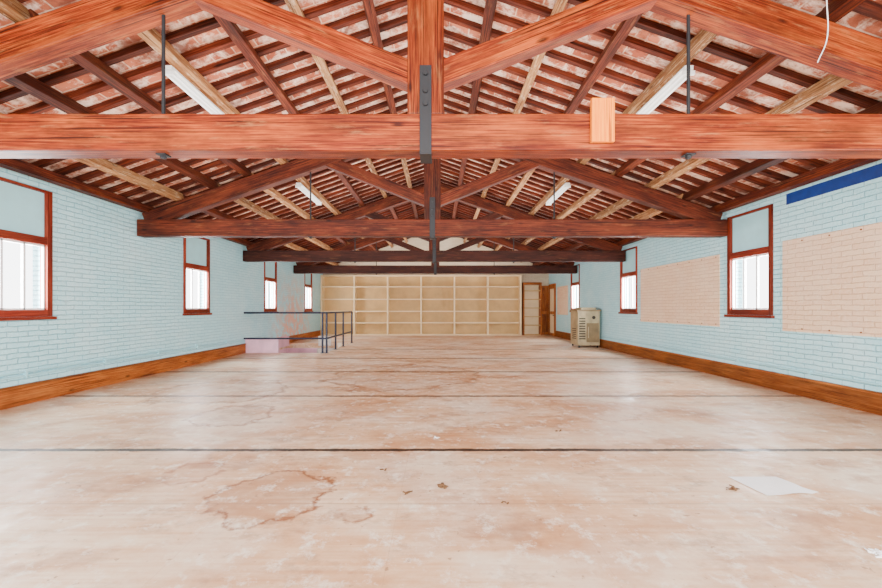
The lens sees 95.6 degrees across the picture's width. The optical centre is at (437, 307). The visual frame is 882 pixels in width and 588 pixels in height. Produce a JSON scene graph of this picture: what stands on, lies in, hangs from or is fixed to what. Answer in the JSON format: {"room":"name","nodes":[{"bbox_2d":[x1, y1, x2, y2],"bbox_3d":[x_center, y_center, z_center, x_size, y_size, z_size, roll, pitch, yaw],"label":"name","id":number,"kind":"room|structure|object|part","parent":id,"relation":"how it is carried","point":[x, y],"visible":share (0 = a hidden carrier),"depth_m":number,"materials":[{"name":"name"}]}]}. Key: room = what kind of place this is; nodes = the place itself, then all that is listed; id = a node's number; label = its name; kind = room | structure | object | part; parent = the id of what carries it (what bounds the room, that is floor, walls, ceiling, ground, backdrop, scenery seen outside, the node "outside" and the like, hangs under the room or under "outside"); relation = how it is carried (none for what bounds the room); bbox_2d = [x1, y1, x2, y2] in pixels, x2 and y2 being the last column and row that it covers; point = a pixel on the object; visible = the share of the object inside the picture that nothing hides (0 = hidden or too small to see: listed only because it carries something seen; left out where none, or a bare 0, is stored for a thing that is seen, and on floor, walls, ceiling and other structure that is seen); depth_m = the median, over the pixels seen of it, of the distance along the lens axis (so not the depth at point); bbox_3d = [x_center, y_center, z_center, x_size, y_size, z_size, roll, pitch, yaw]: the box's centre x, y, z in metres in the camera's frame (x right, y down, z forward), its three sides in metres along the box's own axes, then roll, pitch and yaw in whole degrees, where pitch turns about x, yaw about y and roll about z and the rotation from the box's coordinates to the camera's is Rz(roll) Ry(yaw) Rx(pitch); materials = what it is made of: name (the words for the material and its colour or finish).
{"room":"warehouse","nodes":[
{"label":"warehouse","id":0,"kind":"room"},
{"bbox_2d":[0,167,322,387],"bbox_3d":[-6.265,-0.360,9.275,0.300,3.560,24.550,0,0,0],"label":"wall","id":1,"kind":"structure","parent":0,"point":[117,292],"depth_m":7.78,"materials":[{"name":"blue brick"}]},
{"bbox_2d":[0,177,56,320],"bbox_3d":[-6.225,-0.825,5.780,0.340,2.010,1.160,0,0,0],"label":"window","id":2,"kind":"structure","parent":1,"relation":"in","point":[26,211],"depth_m":5.97,"materials":[{"name":"red wood"}]},
{"bbox_2d":[0,340,242,380],"bbox_3d":[-6.095,0.975,4.750,0.040,0.110,15.500,0,0,0],"label":"conduit","id":3,"kind":"object","parent":1,"relation":"attached to","point":[25,372],"visible":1,"depth_m":7.00,"materials":[{"name":"teal paint"}]},
{"bbox_2d":[0,343,245,409],"bbox_3d":[-6.085,1.270,4.815,0.060,0.300,15.630,0,0,0],"label":"baseboard","id":4,"kind":"structure","parent":1,"relation":"attached to","point":[17,395],"depth_m":7.17,"materials":[{"name":"brown wood"}]},
{"bbox_2d":[182,238,211,315],"bbox_3d":[-6.225,-0.825,10.150,0.340,2.010,1.160,0,0,0],"label":"window","id":5,"kind":"structure","parent":1,"relation":"in","point":[196,251],"depth_m":10.22,"materials":[{"name":"red wood"}]},
{"bbox_2d":[289,330,320,342],"bbox_3d":[-6.093,1.285,18.450,0.045,0.270,4.500,0,0,0],"label":"baseboard","id":6,"kind":"structure","parent":1,"relation":"attached to","point":[314,333],"depth_m":18.32,"materials":[{"name":"brown wood"}]},
{"bbox_2d":[304,274,312,311],"bbox_3d":[-6.225,-0.825,18.850,0.340,2.010,1.160,0,0,0],"label":"window","id":7,"kind":"structure","parent":1,"relation":"in","point":[307,277],"depth_m":18.98,"materials":[{"name":"red wood"}]},
{"bbox_2d":[137,159,727,239],"bbox_3d":[-0.115,-2.666,8.200,11.980,2.493,0.269,0,0,0],"label":"roof truss","id":8,"kind":"object","parent":1,"relation":"on","point":[166,221],"depth_m":8.11,"materials":[{"name":"brown wood"}]},
{"bbox_2d":[243,184,625,262],"bbox_3d":[-0.115,-2.666,12.599,11.980,2.493,0.269,0,0,0],"label":"roof truss","id":9,"kind":"object","parent":1,"relation":"on","point":[606,251],"depth_m":12.50,"materials":[{"name":"brown wood"}]},
{"bbox_2d":[293,216,576,274],"bbox_3d":[-0.115,-2.666,16.980,11.980,2.493,0.269,0,0,0],"label":"roof truss","id":10,"kind":"object","parent":1,"relation":"on","point":[300,267],"depth_m":16.88,"materials":[{"name":"brown wood"}]},
{"bbox_2d":[0,0,881,163],"bbox_3d":[-0.115,-2.666,3.792,11.980,2.493,0.284,0,0,0],"label":"roof truss","id":11,"kind":"object","parent":1,"relation":"on","point":[425,133],"depth_m":3.71,"materials":[{"name":"brown wood"}]},
{"bbox_2d":[3,73,332,249],"bbox_3d":[-4.613,-2.510,9.125,0.209,0.185,24.250,0,0,0],"label":"beam","id":12,"kind":"structure","parent":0,"point":[25,82],"depth_m":5.03,"materials":[{"name":"brown wood"}]},
{"bbox_2d":[0,0,357,249],"bbox_3d":[-3.921,-2.755,9.125,0.208,0.185,24.250,0,0,0],"label":"beam","id":13,"kind":"structure","parent":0,"point":[13,10],"depth_m":4.86,"materials":[{"name":"brown wood"}]},
{"bbox_2d":[285,0,407,242],"bbox_3d":[-1.671,-3.543,9.125,0.202,0.185,24.250,0,0,0],"label":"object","id":14,"kind":"structure","parent":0,"point":[293,5],"depth_m":6.18,"materials":[{"name":"beige wood"}]},
{"bbox_2d":[362,0,418,218],"bbox_3d":[-0.886,-3.812,9.125,0.188,0.185,24.250,0,0,0],"label":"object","id":15,"kind":"structure","parent":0,"point":[369,7],"depth_m":5.67,"materials":[{"name":"brown wood"}]},
{"bbox_2d":[323,238,548,285],"bbox_3d":[-0.115,-1.405,21.400,12.000,5.650,0.300,0,0,0],"label":"wall","id":16,"kind":"structure","parent":0,"point":[449,243],"depth_m":21.25,"materials":[{"name":"white paint"}]},
{"bbox_2d":[542,286,548,334],"bbox_3d":[5.655,0.120,21.184,0.420,2.600,0.129,0,0,0],"label":"door","id":17,"kind":"structure","parent":16,"relation":"in","point":[545,289],"depth_m":21.18,"materials":[{"name":"brown wood"}]},
{"bbox_2d":[0,335,881,587],"bbox_3d":[-0.115,1.520,9.275,12.600,0.200,24.550,0,0,0],"label":"floor","id":18,"kind":"structure","parent":0,"point":[245,470],"depth_m":3.39,"materials":[{"name":"beige concrete"}]},
{"bbox_2d":[245,336,334,352],"bbox_3d":[-4.840,1.750,14.425,2.750,1.540,3.750,0,0,0],"label":"staircase","id":19,"kind":"structure","parent":18,"relation":"on","point":[252,345],"depth_m":12.67,"materials":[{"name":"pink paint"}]},
{"bbox_2d":[321,275,521,334],"bbox_3d":[-0.880,-0.140,20.995,10.430,3.120,0.490,0,0,0],"label":"built-in shelving","id":20,"kind":"object","parent":18,"relation":"on","point":[379,304],"visible":0.96,"depth_m":21.22,"materials":[{"name":"beige laminate"}]},
{"bbox_2d":[437,482,447,488],"bbox_3d":[0.035,1.410,3.176,0.078,0.015,0.100,0,0,-30],"label":"debris","id":21,"kind":"object","parent":18,"relation":"on","point":[441,485],"visible":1,"depth_m":3.17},
{"bbox_2d":[522,282,541,334],"bbox_3d":[4.910,0.045,20.995,0.950,2.750,0.490,0,0,0],"label":"door","id":22,"kind":"structure","parent":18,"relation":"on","point":[531,291],"depth_m":21.22,"materials":[{"name":"brown wood"}]},
{"bbox_2d":[570,307,600,347],"bbox_3d":[5.395,0.700,14.685,0.840,1.440,0.890,0,0,0],"label":"cooler","id":23,"kind":"object","parent":18,"relation":"on","point":[585,321],"visible":1,"depth_m":14.30,"materials":[{"name":"metal"}]},
{"bbox_3d":[5.525,0.700,14.270,0.440,1.040,0.060,0,0,0],"label":"door panel","id":24,"kind":"part","parent":23,"relation":"part of","materials":[{"name":"beige metal"}]},
{"bbox_2d":[726,484,738,490],"bbox_3d":[2.302,1.410,3.129,0.124,0.014,0.075,0,0,-36],"label":"debris","id":25,"kind":"object","parent":18,"relation":"on","point":[732,486],"visible":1,"depth_m":3.13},
{"bbox_2d":[730,477,816,495],"bbox_3d":[2.670,1.409,3.190,0.470,0.013,0.340,0,0,0],"label":"paper sheet","id":26,"kind":"object","parent":18,"relation":"on","point":[767,486],"visible":1,"depth_m":3.18,"materials":[{"name":"white paper"}]},
{"bbox_2d":[864,548,881,557],"bbox_3d":[2.560,1.409,2.291,0.149,0.016,0.110,0,0,19],"label":"paper scraps","id":27,"kind":"object","parent":18,"relation":"on","point":[873,551],"visible":1,"depth_m":2.31,"materials":[{"name":"white paper"}]},
{"bbox_2d":[0,0,881,264],"bbox_3d":[-0.115,-3.163,9.143,11.987,2.168,24.156,0,0,0],"label":"roof","id":28,"kind":"structure","parent":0,"point":[869,8],"depth_m":6.32,"materials":[{"name":"brown wood"}]},
{"bbox_2d":[0,159,314,264],"bbox_3d":[-5.945,-2.010,9.125,0.160,0.140,24.250,0,0,0],"label":"beam","id":29,"kind":"structure","parent":28,"relation":"attached to","point":[16,165],"depth_m":6.49,"materials":[{"name":"brown wood"}]},
{"bbox_2d":[0,112,338,264],"bbox_3d":[-5.312,-2.265,9.125,0.191,0.185,24.250,0,0,0],"label":"rafter","id":30,"kind":"structure","parent":28,"relation":"attached to","point":[104,165],"depth_m":7.16,"materials":[{"name":"brown wood"}]},
{"bbox_2d":[165,65,223,113],"bbox_3d":[-3.215,-2.875,5.350,0.170,0.200,1.200,0,0,0],"label":"fluorescent light","id":31,"kind":"object","parent":28,"relation":"hanging from","point":[171,72],"visible":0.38,"depth_m":5.16,"materials":[{"name":"white plastic"}]},
{"bbox_2d":[137,28,377,249],"bbox_3d":[-3.190,-3.007,9.125,0.192,0.185,24.250,0,0,0],"label":"rafter","id":32,"kind":"structure","parent":28,"relation":"attached to","point":[151,37],"depth_m":5.23,"materials":[{"name":"brown wood"}]},
{"bbox_2d":[212,14,392,247],"bbox_3d":[-2.417,-3.280,9.125,0.214,0.185,24.250,0,0,0],"label":"rafter","id":33,"kind":"structure","parent":28,"relation":"attached to","point":[233,31],"depth_m":5.43,"materials":[{"name":"brown wood"}]},
{"bbox_2d":[295,183,320,204],"bbox_3d":[-3.215,-2.875,10.000,0.170,0.200,1.600,0,0,0],"label":"fluorescent light","id":34,"kind":"object","parent":28,"relation":"hanging from","point":[299,186],"visible":0.96,"depth_m":9.78,"materials":[{"name":"white plastic"}]},
{"bbox_2d":[546,183,570,204],"bbox_3d":[2.985,-2.875,10.000,0.170,0.200,1.600,0,0,0],"label":"fluorescent light","id":35,"kind":"object","parent":28,"relation":"hanging from","point":[565,186],"visible":0.98,"depth_m":9.75,"materials":[{"name":"white plastic"}]},
{"bbox_2d":[477,13,642,247],"bbox_3d":[2.184,-3.280,9.125,0.203,0.185,24.250,0,0,0],"label":"rafter","id":36,"kind":"structure","parent":28,"relation":"attached to","point":[625,27],"depth_m":5.43,"materials":[{"name":"brown wood"}]},
{"bbox_2d":[495,29,716,249],"bbox_3d":[2.965,-3.007,9.125,0.217,0.185,24.250,0,0,0],"label":"rafter","id":37,"kind":"structure","parent":28,"relation":"attached to","point":[702,38],"depth_m":5.23,"materials":[{"name":"brown wood"}]},
{"bbox_2d":[636,65,694,113],"bbox_3d":[2.985,-2.875,5.350,0.170,0.200,1.200,0,0,0],"label":"fluorescent light","id":38,"kind":"object","parent":28,"relation":"hanging from","point":[679,78],"visible":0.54,"depth_m":5.19,"materials":[{"name":"white plastic"}]},
{"bbox_2d":[556,159,880,264],"bbox_3d":[5.715,-2.010,9.125,0.160,0.140,24.250,0,0,0],"label":"beam","id":39,"kind":"structure","parent":28,"relation":"attached to","point":[842,165],"depth_m":6.43,"materials":[{"name":"brown wood"}]},
{"bbox_2d":[817,0,828,62],"bbox_3d":[3.288,-2.569,3.409,0.093,0.942,0.032,0,0,0],"label":"hanging cable","id":40,"kind":"object","parent":28,"relation":"hanging from","point":[826,0],"visible":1,"depth_m":3.41,"materials":[{"name":"white plastic"}]},
{"bbox_2d":[0,0,881,240],"bbox_3d":[-0.115,-3.172,9.325,13.000,2.395,24.650,0,0,0],"label":"ceiling","id":41,"kind":"structure","parent":0,"point":[853,20],"depth_m":5.52,"materials":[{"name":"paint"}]},
{"bbox_2d":[452,0,496,218],"bbox_3d":[0.678,-3.812,9.125,0.187,0.185,24.250,0,0,0],"label":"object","id":42,"kind":"structure","parent":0,"point":[490,5],"depth_m":6.58,"materials":[{"name":"brown wood"}]},
{"bbox_2d":[463,0,567,242],"bbox_3d":[1.436,-3.543,9.125,0.201,0.185,24.250,0,0,0],"label":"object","id":43,"kind":"structure","parent":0,"point":[559,6],"depth_m":6.17,"materials":[{"name":"beige wood"}]},
{"bbox_2d":[521,0,866,244],"bbox_3d":[3.688,-2.755,9.125,0.189,0.185,24.250,0,0,0],"label":"beam","id":44,"kind":"structure","parent":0,"point":[837,9],"depth_m":4.86,"materials":[{"name":"brown wood"}]},
{"bbox_2d":[537,74,851,249],"bbox_3d":[4.383,-2.510,9.125,0.216,0.185,24.250,0,0,0],"label":"beam","id":45,"kind":"structure","parent":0,"point":[831,83],"depth_m":5.05,"materials":[{"name":"brown wood"}]},
{"bbox_2d":[533,101,881,264],"bbox_3d":[5.074,-2.265,9.125,0.194,0.185,24.250,0,0,0],"label":"beam","id":46,"kind":"structure","parent":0,"point":[758,165],"depth_m":6.98,"materials":[{"name":"brown wood"}]},
{"bbox_2d":[549,159,881,391],"bbox_3d":[6.035,-0.360,9.275,0.300,3.560,24.550,0,0,0],"label":"wall","id":47,"kind":"structure","parent":0,"point":[758,340],"depth_m":7.29,"materials":[{"name":"blue brick"}]},
{"bbox_2d":[549,283,555,335],"bbox_3d":[5.830,0.095,20.500,0.109,2.650,1.100,0,0,0],"label":"door","id":48,"kind":"structure","parent":47,"relation":"in","point":[552,287],"depth_m":20.37,"materials":[{"name":"brown wood"}]},
{"bbox_2d":[557,285,567,314],"bbox_3d":[5.875,-0.355,18.900,0.020,1.350,1.600,0,0,0],"label":"board","id":49,"kind":"object","parent":47,"relation":"attached to","point":[562,292],"visible":1,"depth_m":18.87,"materials":[{"name":"beige brick"}]},
{"bbox_2d":[569,264,579,311],"bbox_3d":[5.995,-0.825,17.150,0.340,2.010,1.160,0,0,0],"label":"window","id":50,"kind":"structure","parent":47,"relation":"in","point":[575,278],"depth_m":17.29,"materials":[{"name":"red wood"}]},
{"bbox_2d":[618,246,637,313],"bbox_3d":[5.995,-0.825,12.350,0.340,2.010,1.160,0,0,0],"label":"window","id":51,"kind":"structure","parent":47,"relation":"in","point":[628,268],"depth_m":12.36,"materials":[{"name":"red wood"}]},
{"bbox_2d":[640,254,719,326],"bbox_3d":[5.875,-0.365,9.981,0.020,1.510,3.262,0,0,0],"label":"board","id":52,"kind":"object","parent":47,"relation":"attached to","point":[687,292],"visible":1,"depth_m":9.53,"materials":[{"name":"beige brick"}]},
{"bbox_2d":[555,331,881,415],"bbox_3d":[5.855,1.270,8.450,0.060,0.300,22.900,0,0,0],"label":"baseboard","id":53,"kind":"structure","parent":47,"relation":"attached to","point":[869,401],"depth_m":7.05,"materials":[{"name":"brown wood"}]},
{"bbox_2d":[603,336,881,385],"bbox_3d":[5.865,1.020,5.600,0.040,0.060,17.200,0,0,0],"label":"conduit","id":54,"kind":"object","parent":47,"relation":"attached to","point":[689,351],"visible":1,"depth_m":7.00,"materials":[{"name":"teal paint"}]},
{"bbox_2d":[724,204,774,317],"bbox_3d":[5.995,-0.825,7.570,0.340,2.010,1.160,0,0,0],"label":"window","id":55,"kind":"structure","parent":47,"relation":"in","point":[750,233],"depth_m":7.57,"materials":[{"name":"red wood"}]},
{"bbox_2d":[782,222,881,336],"bbox_3d":[5.875,-0.375,5.685,0.020,1.530,2.270,0,0,0],"label":"board","id":56,"kind":"object","parent":47,"relation":"attached to","point":[832,281],"visible":1,"depth_m":5.92,"materials":[{"name":"beige brick"}]},
{"bbox_2d":[786,163,881,204],"bbox_3d":[5.881,-1.830,5.675,0.008,0.180,2.150,0,0,0],"label":"trim","id":57,"kind":"structure","parent":47,"relation":"attached to","point":[873,172],"depth_m":5.90,"materials":[{"name":"paint"}]}
]}

